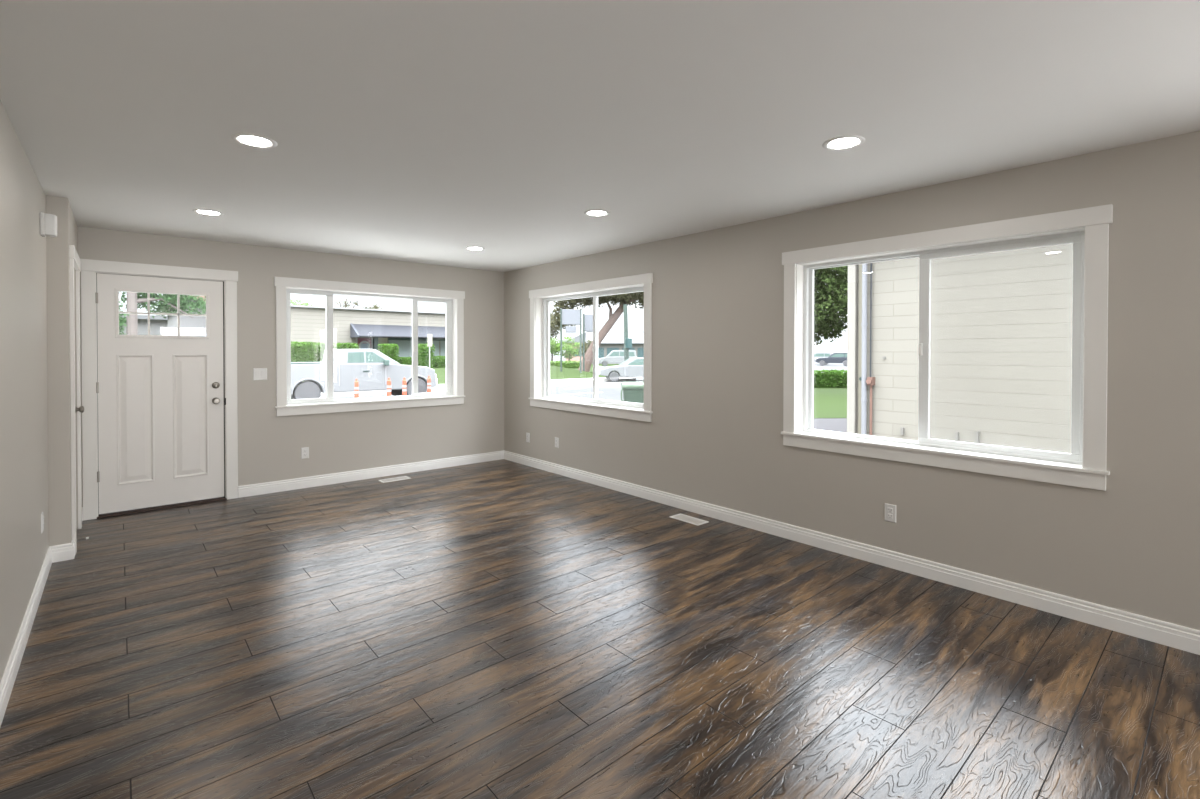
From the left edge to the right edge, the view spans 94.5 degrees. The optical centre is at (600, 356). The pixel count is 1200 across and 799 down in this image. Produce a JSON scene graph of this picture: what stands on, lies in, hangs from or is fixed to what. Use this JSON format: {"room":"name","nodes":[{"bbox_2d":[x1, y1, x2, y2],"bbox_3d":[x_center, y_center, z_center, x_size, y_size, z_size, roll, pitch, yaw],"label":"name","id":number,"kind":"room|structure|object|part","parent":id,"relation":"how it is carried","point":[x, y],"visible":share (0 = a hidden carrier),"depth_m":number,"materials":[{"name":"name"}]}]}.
{"room":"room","nodes":[
{"label":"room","id":0,"kind":"room"},
{"bbox_2d":[0,100,77,682],"bbox_3d":[0.212,0.227,-0.859,0.307,2.490,14.170,0,1,-41],"label":"wall","id":1,"kind":"structure","parent":0,"point":[35,372],"depth_m":2.92,"materials":[{"name":"beige paint"}]},
{"bbox_2d":[0,546,51,726],"bbox_3d":[0.563,1.370,-1.171,0.014,0.110,12.880,0,1,-41],"label":"baseboard","id":2,"kind":"structure","parent":1,"relation":"attached to","point":[10,673],"depth_m":2.58,"materials":[{"name":"white paint"}]},
{"bbox_2d":[41,512,43,532],"bbox_3d":[-3.373,1.003,3.354,0.009,0.116,0.072,0,1,-41],"label":"wall outlet","id":3,"kind":"object","parent":1,"relation":"attached to","point":[42,513],"visible":1,"depth_m":3.33,"materials":[{"name":"white plastic"}]},
{"bbox_2d":[40,212,56,236],"bbox_3d":[-3.406,-0.810,3.425,0.074,0.136,0.110,0,1,-41],"label":"door chime","id":4,"kind":"object","parent":1,"relation":"attached to","point":[48,222],"visible":1,"depth_m":3.39,"materials":[{"name":"white plastic"}]},
{"bbox_2d":[50,543,73,562],"bbox_3d":[-3.614,1.317,3.721,0.122,0.110,0.014,0,1,-41],"label":"baseboard","id":5,"kind":"structure","parent":1,"relation":"attached to","point":[63,552],"depth_m":3.72,"materials":[{"name":"white paint"}]},
{"bbox_2d":[69,245,88,554],"bbox_3d":[-3.895,0.300,4.131,0.127,2.135,0.856,0,1,-41],"label":"door","id":6,"kind":"structure","parent":1,"relation":"in","point":[75,261],"depth_m":3.85,"materials":[{"name":"white paint"}]},
{"bbox_3d":[-3.657,0.348,3.847,0.019,2.045,0.090,0,1,-41],"label":"casing","id":7,"kind":"part","parent":6,"relation":"part of","materials":[{"name":"white paint"}]},
{"bbox_3d":[-3.897,-0.723,4.118,0.025,0.090,0.856,0,1,-41],"label":"head casing","id":8,"kind":"part","parent":6,"relation":"part of","materials":[{"name":"white paint"}]},
{"bbox_3d":[-4.144,0.342,4.407,0.019,2.045,0.090,0,1,-41],"label":"casing","id":9,"kind":"part","parent":6,"relation":"part of","materials":[{"name":"white paint"}]},
{"bbox_3d":[-4.046,0.410,4.306,0.058,0.062,0.062,0,1,-41],"label":"knob","id":10,"kind":"part","parent":6,"relation":"part of","materials":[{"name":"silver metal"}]},
{"bbox_2d":[77,226,503,506],"bbox_3d":[-2.894,0.155,5.939,4.532,2.490,0.170,0,1,-41],"label":"wall","id":11,"kind":"structure","parent":0,"point":[270,445],"depth_m":5.83,"materials":[{"name":"beige paint"}]},
{"bbox_2d":[80,259,237,520],"bbox_3d":[-3.928,0.273,4.999,1.110,2.170,0.235,0,1,-41],"label":"door","id":12,"kind":"structure","parent":11,"relation":"in","point":[160,414],"depth_m":4.92,"materials":[{"name":"white paint"}]},
{"bbox_3d":[-4.264,0.323,4.626,0.088,2.078,0.019,0,1,-41],"label":"casing","id":13,"kind":"part","parent":12,"relation":"part of","materials":[{"name":"white paint"}]},
{"bbox_3d":[-3.885,-0.763,4.939,1.110,0.096,0.026,0,1,-41],"label":"head casing","id":14,"kind":"part","parent":12,"relation":"part of","materials":[{"name":"white paint"}]},
{"bbox_3d":[-3.897,-0.376,4.955,0.664,0.424,0.020,0,1,-41],"label":"lite frame","id":15,"kind":"part","parent":12,"relation":"part of","materials":[{"name":"paint"}]},
{"bbox_3d":[-3.590,0.415,5.185,0.062,0.062,0.069,0,1,-41],"label":"knob","id":16,"kind":"part","parent":12,"relation":"part of","materials":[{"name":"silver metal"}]},
{"bbox_3d":[-3.511,0.317,5.280,0.092,2.078,0.019,0,1,-41],"label":"casing","id":17,"kind":"part","parent":12,"relation":"part of","materials":[{"name":"white paint"}]},
{"bbox_2d":[253,368,266,379],"bbox_3d":[-3.333,0.172,5.438,0.118,0.118,0.011,0,1,-41],"label":"light switch","id":18,"kind":"object","parent":11,"relation":"attached to","point":[258,373],"visible":1,"depth_m":5.44,"materials":[{"name":"white plastic"}]},
{"bbox_2d":[301,447,308,458],"bbox_3d":[-3.037,0.993,5.706,0.072,0.116,0.009,0,1,-41],"label":"wall outlet","id":19,"kind":"object","parent":11,"relation":"attached to","point":[304,451],"visible":1,"depth_m":5.70,"materials":[{"name":"white plastic"}]},
{"bbox_2d":[274,277,464,415],"bbox_3d":[-2.509,-0.106,6.246,2.063,1.390,0.198,0,1,-41],"label":"window","id":20,"kind":"structure","parent":11,"relation":"in","point":[453,300],"depth_m":6.04,"materials":[{"name":"white paint"}]},
{"bbox_3d":[-3.193,-0.102,5.551,0.090,1.200,0.019,0,1,-41],"label":"casing","id":21,"kind":"part","parent":20,"relation":"part of","materials":[{"name":"white paint"}]},
{"bbox_3d":[-3.052,-0.105,5.843,0.445,1.158,0.028,0,1,-41],"label":"sash","id":22,"kind":"part","parent":20,"relation":"part of","materials":[{"name":"white plastic"}]},
{"bbox_3d":[-2.573,-0.102,6.297,1.005,1.182,0.026,0,1,-41],"label":"fixed sash","id":23,"kind":"part","parent":20,"relation":"part of","materials":[{"name":"white plastic"}]},
{"bbox_3d":[-2.457,-0.754,6.180,2.063,0.093,0.025,0,1,-41],"label":"head casing","id":24,"kind":"part","parent":20,"relation":"part of","materials":[{"name":"white paint"}]},
{"bbox_3d":[-2.488,0.497,6.228,2.063,0.019,0.133,0,1,-41],"label":"sill","id":25,"kind":"part","parent":20,"relation":"part of","materials":[{"name":"white paint"}]},
{"bbox_3d":[-2.044,-0.114,6.718,0.475,1.158,0.028,0,1,-41],"label":"sash","id":26,"kind":"part","parent":20,"relation":"part of","materials":[{"name":"white plastic"}]},
{"bbox_3d":[-1.725,-0.114,6.826,0.090,1.200,0.019,0,1,-41],"label":"casing","id":27,"kind":"part","parent":20,"relation":"part of","materials":[{"name":"white paint"}]},
{"bbox_2d":[238,450,503,497],"bbox_3d":[-2.364,1.292,6.290,2.945,0.110,0.014,0,1,-41],"label":"baseboard","id":28,"kind":"structure","parent":11,"relation":"attached to","point":[334,478],"depth_m":6.07,"materials":[{"name":"white paint"}]},
{"bbox_2d":[0,459,1199,798],"bbox_3d":[1.742,1.623,0.598,4.412,0.430,14.200,0,1,-41],"label":"floor","id":29,"kind":"structure","parent":0,"point":[503,628],"depth_m":2.48,"materials":[{"name":"brown wood"}]},
{"bbox_2d":[378,476,410,482],"bbox_3d":[-2.252,1.346,6.079,0.310,0.006,0.144,0,1,-41],"label":"floor vent","id":30,"kind":"object","parent":29,"relation":"in","point":[402,477],"visible":1,"depth_m":6.07,"materials":[{"name":"white metal"}]},
{"bbox_2d":[670,513,708,525],"bbox_3d":[0.743,1.363,4.643,0.144,0.006,0.310,0,1,-41],"label":"floor vent","id":31,"kind":"object","parent":29,"relation":"in","point":[682,517],"visible":1,"depth_m":4.63,"materials":[{"name":"white metal"}]},
{"bbox_2d":[0,0,1199,271],"bbox_3d":[1.752,-1.157,0.576,4.532,0.250,14.340,0,1,-41],"label":"ceiling","id":32,"kind":"structure","parent":0,"point":[416,131],"depth_m":2.35,"materials":[{"name":"paint"}]},
{"bbox_2d":[192,209,223,215],"bbox_3d":[-2.910,-1.069,4.117,0.194,0.006,0.194,0,1,-41],"label":"recessed light","id":33,"kind":"object","parent":32,"relation":"in","point":[199,211],"visible":1,"depth_m":4.11,"materials":[{"name":"white plastic"}]},
{"bbox_2d":[231,133,277,148],"bbox_3d":[-1.690,-1.053,2.713,0.194,0.006,0.194,0,1,-41],"label":"recessed light","id":34,"kind":"object","parent":32,"relation":"in","point":[252,140],"visible":1,"depth_m":2.70,"materials":[{"name":"white plastic"}]},
{"bbox_2d":[466,247,484,250],"bbox_3d":[-1.252,-1.082,5.556,0.194,0.006,0.194,0,1,-41],"label":"recessed light","id":35,"kind":"object","parent":32,"relation":"in","point":[468,248],"visible":1,"depth_m":5.55,"materials":[{"name":"white plastic"}]},
{"bbox_2d":[584,210,609,216],"bbox_3d":[-0.024,-1.066,4.127,0.194,0.006,0.194,0,1,-41],"label":"recessed light","id":36,"kind":"object","parent":32,"relation":"in","point":[596,213],"visible":1,"depth_m":4.12,"materials":[{"name":"white plastic"}]},
{"bbox_2d":[822,135,864,149],"bbox_3d":[1.200,-1.051,2.733,0.194,0.006,0.194,0,1,-41],"label":"recessed light","id":37,"kind":"object","parent":32,"relation":"in","point":[848,141],"visible":1,"depth_m":2.72,"materials":[{"name":"white plastic"}]},
{"bbox_2d":[504,131,1199,629],"bbox_3d":[3.454,0.201,1.956,0.170,2.490,14.170,0,1,-41],"label":"wall","id":38,"kind":"structure","parent":0,"point":[713,436],"depth_m":3.45,"materials":[{"name":"beige paint"}]},
{"bbox_2d":[526,432,529,442],"bbox_3d":[-0.893,0.997,6.833,0.009,0.116,0.072,0,1,-41],"label":"wall outlet","id":39,"kind":"object","parent":38,"relation":"attached to","point":[527,434],"visible":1,"depth_m":6.82,"materials":[{"name":"white plastic"}]},
{"bbox_2d":[555,437,558,447],"bbox_3d":[-0.503,0.989,6.384,0.009,0.116,0.072,0,1,-41],"label":"wall outlet","id":40,"kind":"object","parent":38,"relation":"attached to","point":[556,438],"visible":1,"depth_m":6.37,"materials":[{"name":"white plastic"}]},
{"bbox_2d":[528,273,652,421],"bbox_3d":[-0.128,-0.094,6.049,0.198,1.407,2.056,0,1,-41],"label":"window","id":41,"kind":"structure","parent":38,"relation":"in","point":[540,299],"depth_m":6.03,"materials":[{"name":"white paint"}]},
{"bbox_3d":[-0.820,-0.103,6.731,0.019,1.217,0.090,0,1,-41],"label":"casing","id":42,"kind":"part","parent":41,"relation":"part of","materials":[{"name":"white paint"}]},
{"bbox_3d":[-0.338,-0.098,6.414,0.026,1.177,0.940,0,1,-41],"label":"fixed sash","id":43,"kind":"part","parent":41,"relation":"part of","materials":[{"name":"white plastic"}]},
{"bbox_3d":[-0.153,0.518,6.034,0.133,0.019,2.056,0,1,-41],"label":"sill","id":44,"kind":"part","parent":41,"relation":"part of","materials":[{"name":"white paint"}]},
{"bbox_3d":[-0.186,-0.750,5.990,0.025,0.093,2.056,0,1,-41],"label":"head casing","id":45,"kind":"part","parent":41,"relation":"part of","materials":[{"name":"white paint"}]},
{"bbox_3d":[-0.077,-0.096,6.092,0.065,1.217,1.848,0,1,-41],"label":"frame","id":46,"kind":"part","parent":41,"relation":"part of","materials":[{"name":"white plastic"}]},
{"bbox_3d":[0.214,-0.092,5.735,0.028,1.193,0.866,0,1,-41],"label":"sash","id":47,"kind":"part","parent":41,"relation":"part of","materials":[{"name":"white plastic"}]},
{"bbox_3d":[0.451,-0.087,5.268,0.019,1.217,0.090,0,1,-41],"label":"casing","id":48,"kind":"part","parent":41,"relation":"part of","materials":[{"name":"white paint"}]},
{"bbox_2d":[504,450,1199,654],"bbox_3d":[3.328,1.341,1.971,0.014,0.110,14.000,0,1,-41],"label":"baseboard","id":49,"kind":"structure","parent":38,"relation":"attached to","point":[1176,636],"depth_m":3.44,"materials":[{"name":"white paint"}]},
{"bbox_2d":[885,503,895,522],"bbox_3d":[1.895,1.022,3.622,0.009,0.116,0.072,0,1,-41],"label":"wall outlet","id":50,"kind":"object","parent":38,"relation":"attached to","point":[890,510],"visible":1,"depth_m":3.62,"materials":[{"name":"white plastic"}]},
{"bbox_2d":[781,204,1112,490],"bbox_3d":[2.041,-0.051,3.552,0.198,1.452,1.841,0,1,-41],"label":"window","id":51,"kind":"structure","parent":38,"relation":"in","point":[1085,466],"depth_m":3.28,"materials":[{"name":"white paint"}]},
{"bbox_3d":[1.419,-0.059,4.152,0.019,1.262,0.090,0,1,-41],"label":"casing","id":52,"kind":"part","parent":51,"relation":"part of","materials":[{"name":"white paint"}]},
{"bbox_3d":[1.855,-0.054,3.890,0.026,1.242,0.822,0,1,-41],"label":"fixed sash","id":53,"kind":"part","parent":51,"relation":"part of","materials":[{"name":"white plastic"}]},
{"bbox_3d":[2.091,-0.053,3.595,0.065,1.262,1.633,0,1,-41],"label":"frame","id":54,"kind":"part","parent":51,"relation":"part of","materials":[{"name":"white plastic"}]},
{"bbox_3d":[2.016,0.584,3.537,0.133,0.019,1.841,0,1,-41],"label":"sill","id":55,"kind":"part","parent":51,"relation":"part of","materials":[{"name":"white paint"}]},
{"bbox_3d":[1.982,-0.730,3.493,0.025,0.093,1.841,0,1,-41],"label":"head casing","id":56,"kind":"part","parent":51,"relation":"part of","materials":[{"name":"white paint"}]},
{"bbox_3d":[2.336,-0.048,3.291,0.028,1.234,0.808,0,1,-41],"label":"sash","id":57,"kind":"part","parent":51,"relation":"part of","materials":[{"name":"white plastic"}]},
{"bbox_3d":[2.549,-0.045,2.852,0.019,1.262,0.090,0,1,-41],"label":"casing","id":58,"kind":"part","parent":51,"relation":"part of","materials":[{"name":"white paint"}]},
{"label":"outside","id":59,"kind":"structure","parent":0,"visible":0},
{"bbox_2d":[320,358,846,400],"bbox_3d":[-5.328,1.636,50.085,170.000,0.580,150.000,0,1,-41],"label":"ground","id":60,"kind":"structure","parent":59,"point":[611,390],"depth_m":26.76,"materials":[{"name":"concrete"}]},
{"bbox_2d":[119,315,167,334],"bbox_3d":[-24.942,-0.283,29.721,4.900,3.600,6.600,0,1,-41],"label":"garage","id":61,"kind":"structure","parent":60,"relation":"on","point":[158,324],"depth_m":27.80,"materials":[{"name":"white"}]},
{"bbox_2d":[119,291,205,334],"bbox_3d":[-9.940,-2.045,12.602,2.856,7.501,1.633,0,1,-39],"label":"tree","id":62,"kind":"object","parent":60,"relation":"on","point":[169,300],"visible":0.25,"depth_m":12.36,"materials":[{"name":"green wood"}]},
{"bbox_2d":[168,295,205,335],"bbox_3d":[-17.120,-0.673,24.522,3.200,4.500,7.700,0,1,-41],"label":"house","id":63,"kind":"structure","parent":60,"relation":"on","point":[195,326],"depth_m":21.33,"materials":[{"name":"white"}]},
{"bbox_2d":[291,299,311,305],"bbox_3d":[-24.750,-1.878,44.613,4.056,5.625,1.978,0,1,-41],"label":"tree","id":64,"kind":"object","parent":60,"relation":"on","point":[293,303],"visible":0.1,"depth_m":44.91,"materials":[{"name":"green plant"}]},
{"bbox_2d":[335,297,359,307],"bbox_3d":[-20.609,-1.969,45.249,1.966,5.807,1.262,0,1,-41],"label":"tree","id":65,"kind":"object","parent":60,"relation":"on","point":[356,303],"visible":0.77,"depth_m":45.07,"materials":[{"name":"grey plant"}]},
{"bbox_2d":[354,379,358,397],"bbox_3d":[-8.237,1.204,18.747,0.340,0.920,0.340,0,1,-41],"label":"delineator post","id":66,"kind":"object","parent":60,"relation":"on","point":[356,383],"visible":0.69,"depth_m":18.69,"materials":[{"name":"plastic"}]},
{"bbox_2d":[291,349,437,398],"bbox_3d":[-9.234,0.675,20.591,5.910,1.932,2.480,0,1,-41],"label":"pickup truck","id":67,"kind":"object","parent":60,"relation":"on","point":[372,368],"visible":0.66,"depth_m":19.83,"materials":[{"name":"white paint"}]},
{"bbox_2d":[383,360,388,365],"bbox_3d":[-7.832,0.218,20.307,0.160,0.220,0.220,0,1,-41],"label":"mirror","id":68,"kind":"object","parent":67,"relation":"attached to","point":[385,362],"depth_m":20.23,"materials":[{"name":"green glass"}]},
{"bbox_2d":[363,304,382,308],"bbox_3d":[-18.509,-1.706,45.044,2.062,5.283,1.421,0,1,-41],"label":"tree","id":69,"kind":"object","parent":60,"relation":"on","point":[375,306],"visible":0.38,"depth_m":44.93,"materials":[{"name":"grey plant"}]},
{"bbox_2d":[387,378,390,395],"bbox_3d":[-7.432,1.197,19.513,0.340,0.920,0.340,0,1,-41],"label":"delineator post","id":70,"kind":"object","parent":60,"relation":"on","point":[388,380],"visible":0.61,"depth_m":19.45,"materials":[{"name":"plastic"}]},
{"bbox_2d":[402,377,406,395],"bbox_3d":[-6.981,1.195,19.771,0.340,0.920,0.340,0,1,-41],"label":"delineator post","id":71,"kind":"object","parent":60,"relation":"on","point":[404,386],"visible":0.64,"depth_m":19.72,"materials":[{"name":"plastic"}]},
{"bbox_2d":[427,376,430,391],"bbox_3d":[-6.547,1.180,21.208,0.340,0.920,0.340,0,1,-41],"label":"delineator post","id":72,"kind":"object","parent":60,"relation":"on","point":[428,378],"visible":0.57,"depth_m":21.15,"materials":[{"name":"plastic"}]},
{"bbox_2d":[320,381,643,397],"bbox_3d":[-5.848,1.645,20.178,110.000,0.011,9.520,0,1,-41],"label":"road marking","id":73,"kind":"object","parent":60,"relation":"on","point":[639,381],"visible":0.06,"depth_m":24.10,"materials":[{"name":"paint"}]},
{"bbox_2d":[560,309,581,372],"bbox_3d":[-2.004,-0.913,37.993,1.450,4.730,0.320,0,1,0],"label":"sign","id":74,"kind":"object","parent":60,"relation":"on","point":[567,316],"visible":0.97,"depth_m":37.83,"materials":[{"name":"grey metal"}]},
{"bbox_3d":[-2.669,-0.913,37.993,0.120,4.730,0.120,0,1,0],"label":"post","id":75,"kind":"part","parent":74,"relation":"part of","materials":[{"name":"grey metal"}]},
{"bbox_3d":[-1.339,-0.912,37.993,0.120,4.730,0.120,0,1,0],"label":"post","id":76,"kind":"part","parent":74,"relation":"part of","materials":[{"name":"grey metal"}]},
{"bbox_2d":[565,331,592,361],"bbox_3d":[-1.650,-1.711,92.987,8.600,5.200,6.600,0,1,0],"label":"house","id":77,"kind":"structure","parent":60,"relation":"on","point":[577,338],"depth_m":89.68,"materials":[{"name":"white"}]},
{"bbox_2d":[583,314,592,370],"bbox_3d":[-0.728,-0.832,39.994,1.030,4.530,0.320,0,1,0],"label":"sign","id":78,"kind":"object","parent":60,"relation":"on","point":[587,318],"visible":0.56,"depth_m":39.83,"materials":[{"name":"grey metal"}]},
{"bbox_3d":[-1.183,-0.833,39.994,0.120,4.530,0.120,0,1,0],"label":"post","id":79,"kind":"part","parent":78,"relation":"part of","materials":[{"name":"grey metal"}]},
{"bbox_2d":[550,294,643,371],"bbox_3d":[0.709,-3.104,45.666,10.112,9.278,6.127,0,1,-16],"label":"tree","id":80,"kind":"object","parent":60,"relation":"on","point":[613,318],"visible":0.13,"depth_m":45.68,"materials":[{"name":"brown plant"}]},
{"bbox_2d":[561,291,643,301],"bbox_3d":[0.748,-1.362,24.987,5.800,5.900,5.241,0,1,-41],"label":"tree","id":81,"kind":"object","parent":60,"relation":"on","point":[634,295],"visible":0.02,"depth_m":25.08,"materials":[{"name":"green plant"}]},
{"bbox_2d":[598,357,643,381],"bbox_3d":[2.168,0.787,34.352,4.624,1.448,1.800,0,1,-7],"label":"parked car","id":82,"kind":"object","parent":60,"relation":"on","point":[632,367],"visible":0.55,"depth_m":33.41,"materials":[{"name":"white paint"}]},
{"bbox_2d":[623,304,643,360],"bbox_3d":[3.252,-1.164,40.062,3.162,5.208,0.578,0,1,-8],"label":"utility pole","id":83,"kind":"object","parent":60,"relation":"on","point":[627,341],"visible":0.88,"depth_m":39.84,"materials":[{"name":"teal metal"}]},
{"bbox_2d":[814,352,831,364],"bbox_3d":[29.792,0.264,76.529,4.555,1.678,1.800,0,1,24],"label":"parked car","id":84,"kind":"object","parent":60,"relation":"on","point":[817,354],"visible":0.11,"depth_m":75.45,"materials":[{"name":"white paint"}]},
{"bbox_2d":[815,353,846,365],"bbox_3d":[29.873,0.325,70.529,4.555,1.678,1.800,0,1,24],"label":"parked car","id":85,"kind":"object","parent":60,"relation":"on","point":[835,357],"visible":0.85,"depth_m":69.74,"materials":[{"name":"grey paint"}]},
{"bbox_2d":[847,243,1072,452],"bbox_3d":[13.112,-0.139,6.677,9.450,3.850,16.700,0,1,-41],"label":"building","id":86,"kind":"structure","parent":60,"relation":"on","point":[1001,323],"depth_m":8.44,"materials":[{"name":"white paint"}]},
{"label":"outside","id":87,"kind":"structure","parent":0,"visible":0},
{"bbox_2d":[303,366,605,383],"bbox_3d":[-33.552,1.359,14.713,81.000,0.810,12.400,0,1,-41],"label":"lawn","id":88,"kind":"structure","parent":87,"point":[555,374],"depth_m":35.85,"materials":[{"name":"green plant"}]},
{"bbox_2d":[291,341,316,361],"bbox_3d":[-17.323,0.019,31.939,1.740,1.841,1.432,0,1,-41],"label":"hedge","id":89,"kind":"object","parent":88,"relation":"on","point":[305,351],"visible":0.46,"depth_m":31.60,"materials":[{"name":"green plant"}]},
{"bbox_2d":[315,342,334,361],"bbox_3d":[-16.299,0.024,32.834,0.992,1.848,1.384,0,1,-41],"label":"hedge","id":90,"kind":"object","parent":88,"relation":"on","point":[321,347],"visible":0.38,"depth_m":32.31,"materials":[{"name":"green plant"}]},
{"bbox_2d":[334,342,358,348],"bbox_3d":[-15.401,0.035,33.611,1.315,1.818,1.408,0,1,-41],"label":"hedge","id":91,"kind":"object","parent":88,"relation":"on","point":[339,345],"visible":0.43,"depth_m":33.19,"materials":[{"name":"green plant"}]},
{"bbox_2d":[291,305,445,360],"bbox_3d":[-15.560,-1.211,40.109,18.900,4.000,8.000,0,1,-41],"label":"building","id":92,"kind":"structure","parent":88,"relation":"on","point":[368,328],"depth_m":36.72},
{"bbox_3d":[-15.621,-0.206,36.703,1.030,2.060,0.080,0,1,-41],"label":"shop door","id":93,"kind":"part","parent":92,"relation":"part of","materials":[{"name":"glass"}]},
{"bbox_3d":[-15.588,-0.206,36.665,1.030,2.060,0.060,0,1,-41],"label":"door frame","id":94,"kind":"part","parent":92,"relation":"part of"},
{"bbox_3d":[-14.733,-0.234,37.487,0.660,2.100,0.060,0,1,-41],"label":"wall panel","id":95,"kind":"part","parent":92,"relation":"part of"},
{"bbox_2d":[378,343,399,362],"bbox_3d":[-13.494,0.029,35.262,1.124,1.782,1.403,0,1,-41],"label":"hedge","id":96,"kind":"object","parent":88,"relation":"on","point":[390,350],"visible":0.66,"depth_m":34.91,"materials":[{"name":"green plant"}]},
{"bbox_2d":[396,357,411,364],"bbox_3d":[-12.731,0.440,36.132,1.171,0.915,1.080,0,1,-41],"label":"hedge","id":97,"kind":"object","parent":88,"relation":"on","point":[402,360],"visible":0.55,"depth_m":35.78,"materials":[{"name":"green plant"}]},
{"bbox_2d":[418,343,434,367],"bbox_3d":[-11.710,-0.010,36.800,1.165,1.791,1.384,0,1,-41],"label":"hedge","id":98,"kind":"object","parent":88,"relation":"on","point":[423,350],"visible":0.73,"depth_m":36.34,"materials":[{"name":"green plant"}]},
{"bbox_2d":[427,334,431,367],"bbox_3d":[-9.737,-0.080,31.658,0.300,2.420,0.085,0,1,-41],"label":"street sign","id":99,"kind":"object","parent":88,"relation":"on","point":[429,336],"visible":0.94,"depth_m":31.63,"materials":[{"name":"white metal"}]},
{"bbox_2d":[432,355,445,367],"bbox_3d":[-10.642,0.391,37.744,1.593,1.015,1.202,0,1,-41],"label":"hedge","id":100,"kind":"object","parent":88,"relation":"on","point":[440,361],"visible":0.37,"depth_m":37.16,"materials":[{"name":"green plant"}]},
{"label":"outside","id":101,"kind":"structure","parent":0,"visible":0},
{"bbox_2d":[814,388,846,417],"bbox_3d":[15.189,1.624,26.562,31.201,0.120,10.122,0,1,-34],"label":"lawn","id":102,"kind":"structure","parent":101,"point":[828,402],"depth_m":19.49,"materials":[{"name":"green plant"}]},
{"bbox_2d":[814,369,846,387],"bbox_3d":[11.303,1.129,27.990,4.736,1.069,1.050,0,1,0],"label":"hedge","id":103,"kind":"object","parent":102,"relation":"on","point":[835,378],"visible":0.24,"depth_m":27.63,"materials":[{"name":"green plant"}]},
{"bbox_2d":[814,266,847,345],"bbox_3d":[10.406,-1.893,25.123,4.905,6.975,5.287,0,1,-41],"label":"tree","id":104,"kind":"object","parent":102,"relation":"on","point":[830,297],"visible":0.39,"depth_m":24.16,"materials":[{"name":"green plant"}]},
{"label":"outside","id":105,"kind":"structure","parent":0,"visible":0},
{"bbox_2d":[569,364,618,372],"bbox_3d":[0.197,1.181,68.123,38.000,0.130,30.000,0,1,-41],"label":"lawn","id":106,"kind":"structure","parent":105,"point":[591,368],"depth_m":64.63,"materials":[{"name":"green plant"}]},
{"bbox_2d":[550,313,559,338],"bbox_3d":[-4.811,-1.505,53.077,2.726,5.604,3.206,0,1,-8],"label":"tree","id":107,"kind":"object","parent":106,"relation":"on","point":[553,330],"visible":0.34,"depth_m":53.08,"materials":[{"name":"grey plant"}]},
{"bbox_2d":[550,337,562,360],"bbox_3d":[-5.173,-0.514,60.043,2.715,3.482,2.761,0,1,-41],"label":"tree","id":108,"kind":"object","parent":106,"relation":"on","point":[554,347],"visible":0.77,"depth_m":59.68,"materials":[{"name":"green plant"}]},
{"bbox_2d":[550,360,579,367],"bbox_3d":[-3.571,0.840,57.982,4.631,0.977,1.037,0,1,0],"label":"hedge","id":109,"kind":"object","parent":106,"relation":"on","point":[570,364],"visible":0.44,"depth_m":57.69,"materials":[{"name":"green plant"}]},
{"bbox_2d":[559,336,579,360],"bbox_3d":[-3.517,-0.587,64.319,2.790,3.542,3.468,0,1,37],"label":"tree","id":110,"kind":"object","parent":106,"relation":"on","point":[569,349],"visible":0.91,"depth_m":63.87,"materials":[{"name":"green plant"}]},
{"bbox_2d":[576,339,592,356],"bbox_3d":[-1.754,-0.500,67.978,2.680,3.298,3.197,0,1,-11],"label":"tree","id":111,"kind":"object","parent":106,"relation":"on","point":[589,341],"visible":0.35,"depth_m":67.46,"materials":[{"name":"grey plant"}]},
{"bbox_2d":[586,332,643,363],"bbox_3d":[4.067,-1.223,79.992,12.100,4.500,9.200,0,1,0],"label":"building","id":112,"kind":"structure","parent":106,"relation":"on","point":[612,341],"depth_m":76.00,"materials":[{"name":"white"}]},
{"bbox_2d":[598,350,636,365],"bbox_3d":[2.013,0.213,66.006,4.696,1.948,1.800,0,1,0],"label":"van","id":113,"kind":"object","parent":106,"relation":"on","point":[615,356],"visible":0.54,"depth_m":65.12,"materials":[{"name":"white paint"}]},
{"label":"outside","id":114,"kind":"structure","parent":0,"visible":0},
{"bbox_2d":[813,418,846,432],"bbox_3d":[5.004,1.752,13.630,5.038,0.112,3.043,0,1,0],"label":"path","id":115,"kind":"structure","parent":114,"point":[828,424],"depth_m":13.84,"materials":[{"name":"concrete"}]},
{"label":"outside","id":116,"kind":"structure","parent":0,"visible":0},
{"bbox_3d":[-21.558,1.923,-5.196,73.000,0.110,5.400,0,1,-41],"label":"sidewalk","id":117,"kind":"object","parent":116,"visible":0},
{"bbox_2d":[621,382,643,402],"bbox_3d":[0.833,1.153,13.201,0.718,1.110,0.753,0,1,0],"label":"bin","id":118,"kind":"object","parent":117,"relation":"on","point":[632,391],"visible":0.4,"depth_m":12.89,"materials":[{"name":"green plastic"}]},
{"bbox_3d":[0.853,0.658,13.212,0.680,0.120,0.720,0,1,0],"label":"lid","id":119,"kind":"part","parent":118,"relation":"part of","materials":[{"name":"green plastic"}]},
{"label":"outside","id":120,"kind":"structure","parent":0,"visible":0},
{"bbox_2d":[321,377,635,394],"bbox_3d":[-28.897,1.712,9.355,81.000,0.220,1.800,0,1,-41],"label":"sidewalk","id":121,"kind":"structure","parent":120,"point":[583,380],"depth_m":31.66,"materials":[{"name":"concrete"}]}
]}

